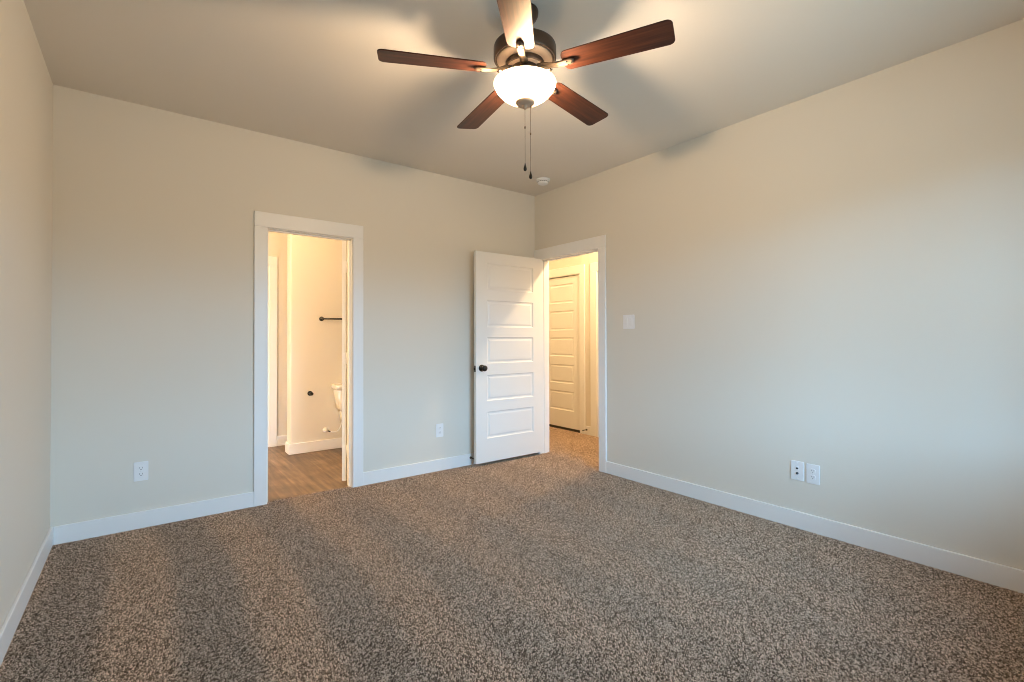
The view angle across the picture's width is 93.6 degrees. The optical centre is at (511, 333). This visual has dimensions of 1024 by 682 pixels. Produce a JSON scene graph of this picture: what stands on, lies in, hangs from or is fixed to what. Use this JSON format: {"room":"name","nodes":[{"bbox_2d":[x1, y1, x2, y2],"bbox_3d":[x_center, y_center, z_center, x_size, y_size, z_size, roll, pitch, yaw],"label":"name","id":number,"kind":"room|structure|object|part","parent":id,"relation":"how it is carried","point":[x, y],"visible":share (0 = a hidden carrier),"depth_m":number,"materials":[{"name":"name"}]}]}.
{"room":"empty bedroom","nodes":[
{"label":"empty bedroom","id":0,"kind":"room"},
{"bbox_2d":[0,0,52,628],"bbox_3d":[-1.401,-0.123,1.038,0.100,2.773,4.530,0,-1,-38],"label":"wall","id":1,"kind":"structure","parent":0,"point":[26,85],"depth_m":2.18,"materials":[{"name":"beige paint"}]},
{"bbox_2d":[0,527,52,665],"bbox_3d":[-1.384,1.185,1.100,0.014,0.113,4.430,0,-1,-38],"label":"baseboard","id":2,"kind":"structure","parent":1,"relation":"attached to","point":[7,631],"depth_m":2.15,"materials":[{"name":"white paint"}]},
{"bbox_2d":[268,232,286,435],"bbox_3d":[-2.963,-0.068,5.381,3.320,2.793,0.140,0,-1,-38],"label":"wall","id":3,"kind":"structure","parent":0,"point":[277,242],"depth_m":5.53,"materials":[{"name":"beige paint"}]},
{"bbox_2d":[268,256,277,446],"bbox_3d":[-3.067,0.204,5.261,0.895,2.163,0.118,0,-1,-38],"label":"door frame","id":4,"kind":"structure","parent":3,"relation":"attached to","point":[272,260],"depth_m":5.46,"materials":[{"name":"white paint"}]},
{"bbox_2d":[277,435,341,454],"bbox_3d":[-2.751,1.227,5.098,3.320,0.113,0.544,0,-1,-38],"label":"baseboard","id":5,"kind":"structure","parent":3,"relation":"attached to","point":[304,447],"depth_m":5.24,"materials":[{"name":"white paint"}]},
{"bbox_2d":[50,84,534,526],"bbox_3d":[-1.320,-0.095,4.024,3.870,2.773,0.106,0,-1,-38],"label":"wall","id":6,"kind":"structure","parent":0,"point":[152,304],"depth_m":3.33,"materials":[{"name":"beige paint"}]},
{"bbox_2d":[133,461,147,481],"bbox_3d":[-2.399,0.892,3.111,0.076,0.122,0.009,0,-1,-38],"label":"wall outlet","id":7,"kind":"object","parent":6,"relation":"attached to","point":[140,473],"visible":1,"depth_m":3.11,"materials":[{"name":"white plastic"}]},
{"bbox_2d":[53,453,473,544],"bbox_3d":[-1.235,1.213,3.999,3.756,0.113,0.014,0,-1,-38],"label":"baseboard","id":8,"kind":"structure","parent":6,"relation":"attached to","point":[94,528],"depth_m":3.26,"materials":[{"name":"white paint"}]},
{"bbox_2d":[253,211,362,506],"bbox_3d":[-1.599,0.187,3.807,0.812,2.163,0.142,0,-1,-38],"label":"door frame","id":9,"kind":"structure","parent":6,"relation":"attached to","point":[264,222],"depth_m":3.74,"materials":[{"name":"white paint"}]},
{"bbox_2d":[342,241,346,480],"bbox_3d":[-1.413,0.233,4.357,0.173,2.020,0.615,0,-1,0],"label":"door","id":10,"kind":"structure","parent":6,"relation":"in","point":[344,243],"depth_m":4.06,"materials":[{"name":"white paint"}]},
{"bbox_2d":[436,423,442,436],"bbox_3d":[-0.667,0.897,4.442,0.076,0.122,0.009,0,-1,-38],"label":"wall outlet","id":11,"kind":"object","parent":6,"relation":"attached to","point":[439,427],"visible":1,"depth_m":4.44,"materials":[{"name":"white plastic"}]},
{"bbox_2d":[474,251,542,463],"bbox_3d":[-0.022,0.228,4.814,0.852,2.020,0.173,0,-1,-38],"label":"door","id":12,"kind":"structure","parent":6,"relation":"in","point":[508,306],"depth_m":4.78,"materials":[{"name":"white paint"}]},
{"bbox_3d":[-0.269,0.331,4.558,0.066,0.066,0.069,0,-1,-38],"label":"knob","id":13,"kind":"part","parent":12,"relation":"part of","materials":[{"name":"black metal"}]},
{"bbox_2d":[287,234,342,443],"bbox_3d":[-1.841,-0.089,5.581,1.398,2.753,0.150,0,-1,-38],"label":"wall","id":14,"kind":"structure","parent":0,"point":[314,264],"depth_m":5.24,"materials":[{"name":"beige paint"}]},
{"bbox_2d":[319,317,341,320],"bbox_3d":[-1.890,-0.159,5.401,0.510,0.050,0.078,0,-1,-38],"label":"towel bar","id":15,"kind":"object","parent":14,"relation":"attached to","point":[320,318],"visible":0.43,"depth_m":5.28,"materials":[{"name":"black metal"}]},
{"bbox_2d":[1,445,1022,681],"bbox_3d":[-0.482,1.300,3.684,5.295,0.072,7.530,0,-1,-38],"label":"floor","id":16,"kind":"structure","parent":0,"point":[316,471],"depth_m":3.99,"materials":[{"name":"brown wood"}]},
{"bbox_2d":[322,383,341,432],"bbox_3d":[-1.637,0.921,5.172,0.569,0.720,0.730,0,-1,-38],"label":"toilet","id":17,"kind":"object","parent":16,"relation":"on","point":[337,388],"visible":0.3,"depth_m":5.26,"materials":[{"name":"white ceramic"}]},
{"bbox_3d":[-1.758,0.591,5.399,0.486,0.053,0.216,0,-1,-38],"label":"tank lid","id":18,"kind":"part","parent":17,"relation":"part of","materials":[{"name":"white ceramic"}]},
{"bbox_3d":[-1.760,0.731,5.401,0.452,0.230,0.196,0,-1,-38],"label":"tank","id":19,"kind":"part","parent":17,"relation":"part of","materials":[{"name":"white ceramic"}]},
{"bbox_2d":[0,426,1023,681],"bbox_3d":[0.123,1.253,3.142,4.895,0.009,5.836,0,-1,-38],"label":"carpet","id":20,"kind":"structure","parent":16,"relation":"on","point":[491,493],"depth_m":2.29,"materials":[{"name":"brown carpet"}]},
{"bbox_2d":[549,424,579,432],"bbox_3d":[0.681,1.272,6.484,0.026,0.034,0.730,0,-1,-38],"label":"threshold","id":21,"kind":"object","parent":16,"relation":"on","point":[550,425],"visible":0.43,"depth_m":6.43,"materials":[{"name":"grey"}]},
{"bbox_2d":[24,0,1023,195],"bbox_3d":[0.094,-1.552,2.236,3.920,0.100,4.580,0,-1,-38],"label":"ceiling","id":22,"kind":"structure","parent":0,"point":[305,71],"depth_m":2.69,"materials":[{"name":"beige paint"}]},
{"bbox_2d":[377,0,674,178],"bbox_3d":[0.061,-1.109,2.272,1.273,0.786,1.269,0,-1,-38],"label":"ceiling fan","id":23,"kind":"object","parent":22,"relation":"hanging from","point":[524,53],"visible":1,"depth_m":2.15,"materials":[{"name":"brown wood"}]},
{"bbox_3d":[-0.355,-1.219,2.154,0.477,0.006,0.137,0,9,-11],"label":"blade","id":24,"kind":"part","parent":23,"relation":"part of","materials":[{"name":"brown wood"}]},
{"bbox_3d":[-0.150,-1.205,2.606,0.137,0.006,0.477,-11,4,-30],"label":"blade","id":25,"kind":"part","parent":23,"relation":"part of","materials":[{"name":"brown wood"}]},
{"bbox_3d":[-0.088,-1.218,2.209,0.170,0.035,0.040,0,9,-11],"label":"blade arm","id":26,"kind":"part","parent":23,"relation":"part of","materials":[{"name":"brown metal"}]},
{"bbox_3d":[-0.015,-1.213,2.370,0.040,0.035,0.170,-11,4,-30],"label":"blade arm","id":27,"kind":"part","parent":23,"relation":"part of","materials":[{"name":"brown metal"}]},
{"bbox_3d":[0.012,-1.223,1.818,0.137,0.006,0.477,10,1,7],"label":"blade","id":28,"kind":"part","parent":23,"relation":"part of","materials":[{"name":"brown wood"}]},
{"bbox_2d":[519,78,524,83],"bbox_3d":[0.046,-1.164,2.215,0.026,0.016,0.026,0,-1,-38],"label":"ceiling fan light","id":29,"kind":"object","parent":23,"relation":"attached to","point":[521,80],"depth_m":2.21,"materials":[{"name":"glass"}]},
{"bbox_3d":[0.043,-1.219,2.089,0.040,0.035,0.170,10,1,7],"label":"blade arm","id":30,"kind":"part","parent":23,"relation":"part of","materials":[{"name":"brown metal"}]},
{"bbox_3d":[0.060,-1.265,2.239,0.264,0.015,0.264,0,-1,-38],"label":"plate","id":31,"kind":"part","parent":23,"relation":"part of","materials":[{"name":"brown metal"}]},
{"bbox_2d":[525,83,530,88],"bbox_3d":[0.075,-1.164,2.261,0.026,0.016,0.026,0,-1,-38],"label":"ceiling fan light","id":32,"kind":"object","parent":23,"relation":"attached to","point":[527,85],"depth_m":2.25,"materials":[{"name":"glass"}]},
{"bbox_3d":[0.086,-0.900,2.236,0.007,0.327,0.007,0,-1,-38],"label":"pull chain","id":33,"kind":"part","parent":23,"relation":"part of","materials":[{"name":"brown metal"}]},
{"bbox_3d":[0.160,-1.215,2.352,0.040,0.035,0.170,-14,-10,40],"label":"blade arm","id":34,"kind":"part","parent":23,"relation":"part of","materials":[{"name":"brown metal"}]},
{"bbox_3d":[0.197,-1.221,2.176,0.170,0.035,0.040,-1,-11,25],"label":"blade arm","id":35,"kind":"part","parent":23,"relation":"part of","materials":[{"name":"brown metal"}]},
{"bbox_3d":[0.340,-1.212,2.556,0.137,0.006,0.477,-14,-10,40],"label":"blade","id":36,"kind":"part","parent":23,"relation":"part of","materials":[{"name":"brown wood"}]},
{"bbox_3d":[0.445,-1.228,2.063,0.477,0.006,0.137,-1,-11,25],"label":"blade","id":37,"kind":"part","parent":23,"relation":"part of","materials":[{"name":"brown wood"}]},
{"bbox_2d":[536,177,549,185],"bbox_3d":[0.298,-1.454,4.627,0.136,0.052,0.136,0,-1,-38],"label":"smoke detector","id":38,"kind":"object","parent":22,"relation":"attached to","point":[542,181],"visible":1,"depth_m":4.59,"materials":[{"name":"white plastic"}]},
{"bbox_2d":[549,252,597,426],"bbox_3d":[1.010,-0.070,6.128,0.140,2.793,5.600,0,-1,-38],"label":"wall","id":39,"kind":"structure","parent":0,"point":[586,259],"depth_m":6.09,"materials":[{"name":"beige paint"}]},
{"bbox_2d":[549,275,579,429],"bbox_3d":[0.678,0.252,6.493,0.173,2.006,0.724,0,-1,-38],"label":"door","id":40,"kind":"structure","parent":39,"relation":"in","point":[564,325],"depth_m":6.44,"materials":[{"name":"white paint"}]},
{"bbox_2d":[549,264,584,433],"bbox_3d":[0.686,0.207,6.500,0.118,2.163,0.914,0,-1,-38],"label":"door frame","id":41,"kind":"structure","parent":39,"relation":"attached to","point":[579,270],"depth_m":6.14,"materials":[{"name":"white paint"}]},
{"bbox_2d":[585,426,590,434],"bbox_3d":[0.554,1.226,5.763,1.018,0.113,5.400,0,-1,-38],"label":"baseboard","id":42,"kind":"structure","parent":39,"relation":"attached to","point":[588,432],"depth_m":6.04,"materials":[{"name":"white paint"}]},
{"bbox_2d":[590,262,598,436],"bbox_3d":[1.334,0.198,5.658,0.118,2.163,1.010,0,-1,-38],"label":"door frame","id":43,"kind":"structure","parent":39,"relation":"attached to","point":[593,266],"depth_m":5.97,"materials":[{"name":"white paint"}]},
{"bbox_2d":[535,19,1023,569],"bbox_3d":[1.637,-0.107,3.441,0.106,2.773,4.636,0,-1,-38],"label":"wall","id":44,"kind":"structure","parent":0,"point":[832,279],"depth_m":2.89,"materials":[{"name":"beige paint"}]},
{"bbox_2d":[534,235,606,472],"bbox_3d":[0.596,0.191,4.793,0.142,2.163,1.003,0,-1,-38],"label":"door frame","id":45,"kind":"structure","parent":44,"relation":"attached to","point":[594,244],"depth_m":4.50,"materials":[{"name":"white paint"}]},
{"bbox_2d":[623,315,633,328],"bbox_3d":[1.008,-0.099,4.162,0.011,0.122,0.120,0,-1,-38],"label":"light switch","id":46,"kind":"object","parent":44,"relation":"attached to","point":[628,320],"visible":1,"depth_m":4.16,"materials":[{"name":"white plastic"}]},
{"bbox_2d":[791,460,803,480],"bbox_3d":[1.829,0.881,3.085,0.016,0.122,0.076,0,-1,-38],"label":"cable plate","id":47,"kind":"object","parent":44,"relation":"attached to","point":[797,467],"visible":1,"depth_m":3.08,"materials":[{"name":"white plastic"}]},
{"bbox_2d":[806,463,819,484],"bbox_3d":[1.887,0.883,3.015,0.009,0.122,0.076,0,-1,-38],"label":"wall outlet","id":48,"kind":"object","parent":44,"relation":"attached to","point":[812,471],"visible":1,"depth_m":3.01,"materials":[{"name":"white plastic"}]},
{"bbox_2d":[606,461,1023,593],"bbox_3d":[1.899,1.196,2.993,0.014,0.113,3.430,0,-1,-38],"label":"baseboard","id":49,"kind":"structure","parent":44,"relation":"attached to","point":[1003,576],"depth_m":2.86,"materials":[{"name":"white paint"}]}
]}

